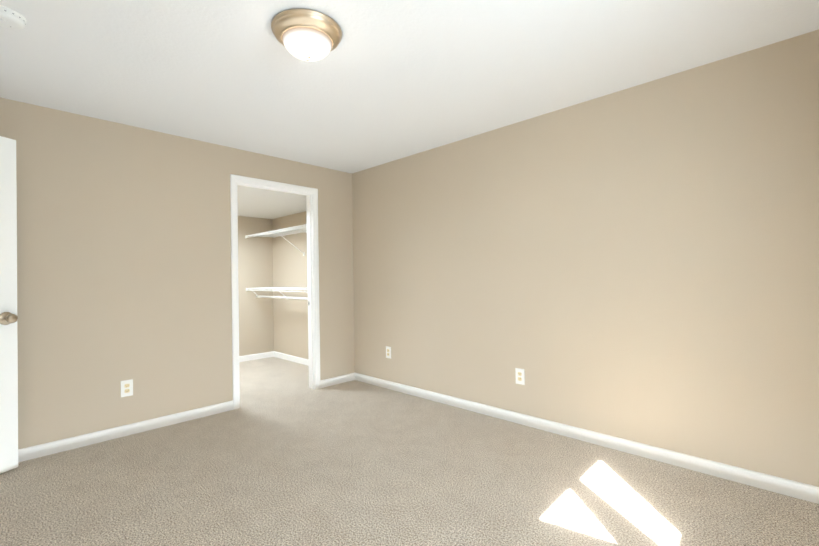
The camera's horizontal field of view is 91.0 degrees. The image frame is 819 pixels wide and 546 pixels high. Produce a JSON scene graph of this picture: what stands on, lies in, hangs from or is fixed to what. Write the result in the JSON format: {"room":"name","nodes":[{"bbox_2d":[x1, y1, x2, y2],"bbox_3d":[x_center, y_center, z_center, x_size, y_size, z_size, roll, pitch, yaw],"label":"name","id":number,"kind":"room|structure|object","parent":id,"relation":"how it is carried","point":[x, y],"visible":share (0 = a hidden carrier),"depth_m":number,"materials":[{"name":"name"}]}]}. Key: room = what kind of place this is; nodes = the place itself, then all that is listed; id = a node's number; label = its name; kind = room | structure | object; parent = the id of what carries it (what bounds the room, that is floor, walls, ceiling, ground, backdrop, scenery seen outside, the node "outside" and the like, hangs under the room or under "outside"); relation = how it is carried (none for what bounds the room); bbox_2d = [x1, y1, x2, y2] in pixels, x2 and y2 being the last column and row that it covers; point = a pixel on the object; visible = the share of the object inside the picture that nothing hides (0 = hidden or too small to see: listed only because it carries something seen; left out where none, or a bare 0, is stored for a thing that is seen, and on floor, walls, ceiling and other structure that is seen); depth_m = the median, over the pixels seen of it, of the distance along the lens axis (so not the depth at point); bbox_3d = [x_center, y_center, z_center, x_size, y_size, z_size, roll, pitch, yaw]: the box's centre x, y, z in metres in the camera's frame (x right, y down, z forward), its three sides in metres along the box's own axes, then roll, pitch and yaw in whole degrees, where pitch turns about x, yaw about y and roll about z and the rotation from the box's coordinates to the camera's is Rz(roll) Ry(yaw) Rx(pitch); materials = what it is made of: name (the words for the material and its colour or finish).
{"room":"empty bedroom","nodes":[
{"label":"empty bedroom","id":0,"kind":"room"},
{"bbox_2d":[0,98,354,448],"bbox_3d":[-1.889,0.046,3.364,0.115,2.340,3.705,-1,-1,44],"label":"wall","id":1,"kind":"structure","parent":0,"point":[123,252],"depth_m":3.05,"materials":[{"name":"paint"}]},
{"bbox_2d":[0,136,17,473],"bbox_3d":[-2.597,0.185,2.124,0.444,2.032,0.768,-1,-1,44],"label":"entry door","id":2,"kind":"structure","parent":1,"relation":"in","point":[8,346],"depth_m":2.46,"materials":[{"name":"white wood"}]},
{"bbox_2d":[18,400,233,461],"bbox_3d":[-2.301,1.177,2.818,0.012,0.080,2.108,-1,-1,44],"label":"baseboard","id":3,"kind":"structure","parent":1,"relation":"attached to","point":[45,449],"depth_m":2.96,"materials":[{"name":"white wood"}]},
{"bbox_2d":[121,379,132,396],"bbox_3d":[-2.119,0.864,3.017,0.007,0.121,0.076,-1,-1,44],"label":"outlet","id":4,"kind":"object","parent":1,"relation":"attached to","point":[126,387],"visible":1,"depth_m":3.02,"materials":[{"name":"white plastic"}]},
{"bbox_2d":[230,174,320,409],"bbox_3d":[-1.314,0.164,3.953,0.150,2.097,0.904,-1,-1,44],"label":"trim","id":5,"kind":"structure","parent":1,"relation":"attached to","point":[310,194],"depth_m":4.17,"materials":[{"name":"white wood"}]},
{"bbox_2d":[320,373,353,387],"bbox_3d":[-0.784,1.168,4.380,0.012,0.080,0.438,-1,-1,44],"label":"baseboard","id":6,"kind":"structure","parent":1,"relation":"attached to","point":[348,377],"depth_m":4.37,"materials":[{"name":"white wood"}]},
{"bbox_2d":[238,216,273,355],"bbox_3d":[-2.902,0.081,5.205,0.115,2.340,2.585,-1,-1,44],"label":"wall","id":7,"kind":"structure","parent":0,"point":[255,270],"depth_m":5.81,"materials":[{"name":"paint"}]},
{"bbox_2d":[239,351,273,361],"bbox_3d":[-2.838,1.209,5.149,0.012,0.080,2.355,-1,-1,44],"label":"baseboard","id":8,"kind":"structure","parent":7,"relation":"attached to","point":[267,354],"depth_m":5.79,"materials":[{"name":"white wood"}]},
{"bbox_2d":[237,185,305,218],"bbox_3d":[-2.240,-1.022,4.556,2.010,0.410,2.585,-1,-1,44],"label":"ceiling","id":9,"kind":"structure","parent":0,"point":[260,203],"depth_m":4.76,"materials":[{"name":"white paint"}]},
{"bbox_2d":[272,211,307,358],"bbox_3d":[-1.321,0.057,5.391,1.895,2.340,0.115,-1,-1,44],"label":"wall","id":10,"kind":"structure","parent":0,"point":[290,318],"depth_m":5.65,"materials":[{"name":"paint"}]},
{"bbox_2d":[245,224,306,255],"bbox_3d":[-1.511,-0.393,5.207,1.893,0.323,0.411,-1,-1,44],"label":"closet shelf","id":11,"kind":"object","parent":10,"relation":"attached to","point":[285,231],"visible":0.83,"depth_m":5.32,"materials":[{"name":"white metal"}]},
{"bbox_2d":[246,287,307,299],"bbox_3d":[-1.499,0.352,5.199,1.893,0.323,0.411,-1,-1,44],"label":"closet shelf","id":12,"kind":"object","parent":10,"relation":"attached to","point":[281,289],"visible":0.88,"depth_m":5.21,"materials":[{"name":"white metal"}]},
{"bbox_2d":[274,351,308,365],"bbox_3d":[-1.336,1.187,5.324,1.865,0.080,0.012,-1,-1,44],"label":"baseboard","id":13,"kind":"structure","parent":10,"relation":"attached to","point":[303,361],"depth_m":5.62,"materials":[{"name":"white wood"}]},
{"bbox_2d":[0,357,818,545],"bbox_3d":[-1.522,1.239,2.241,6.180,0.080,5.045,-1,-1,44],"label":"floor","id":14,"kind":"structure","parent":0,"point":[284,454],"depth_m":2.20,"materials":[{"name":"carpet"}]},
{"bbox_2d":[0,0,818,173],"bbox_3d":[-0.454,-1.222,1.964,4.170,0.120,3.705,-1,-1,44],"label":"ceiling","id":15,"kind":"structure","parent":0,"point":[384,81],"depth_m":2.22,"materials":[{"name":"white paint"}]},
{"bbox_2d":[0,5,26,29],"bbox_3d":[-1.781,-1.120,1.772,0.138,0.044,0.138,-1,-1,44],"label":"smoke detector","id":16,"kind":"object","parent":15,"relation":"attached to","point":[10,18],"visible":1,"depth_m":1.76,"materials":[{"name":"white plastic"}]},
{"bbox_2d":[271,9,341,61],"bbox_3d":[-0.488,-1.089,1.927,0.330,0.144,0.330,-1,-1,44],"label":"lamp","id":17,"kind":"object","parent":15,"relation":"attached to","point":[308,35],"visible":1,"depth_m":1.84,"materials":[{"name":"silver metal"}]},
{"bbox_2d":[352,30,818,486],"bbox_3d":[0.857,0.000,3.199,4.055,2.340,0.115,-1,-1,44],"label":"wall","id":18,"kind":"structure","parent":0,"point":[639,263],"depth_m":2.58,"materials":[{"name":"paint"}]},
{"bbox_2d":[386,346,390,358],"bbox_3d":[-0.219,0.822,4.164,0.076,0.121,0.007,-1,-1,44],"label":"outlet","id":19,"kind":"object","parent":18,"relation":"attached to","point":[388,352],"visible":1,"depth_m":4.16,"materials":[{"name":"white plastic"}]},
{"bbox_2d":[515,368,524,384],"bbox_3d":[0.856,0.802,3.120,0.076,0.121,0.007,-1,-1,44],"label":"outlet","id":20,"kind":"object","parent":18,"relation":"attached to","point":[520,375],"visible":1,"depth_m":3.12,"materials":[{"name":"white plastic"}]},
{"bbox_2d":[354,373,818,503],"bbox_3d":[0.790,1.131,3.182,3.940,0.080,0.012,-1,-1,44],"label":"baseboard","id":21,"kind":"structure","parent":18,"relation":"attached to","point":[796,489],"depth_m":2.57,"materials":[{"name":"white wood"}]}
]}

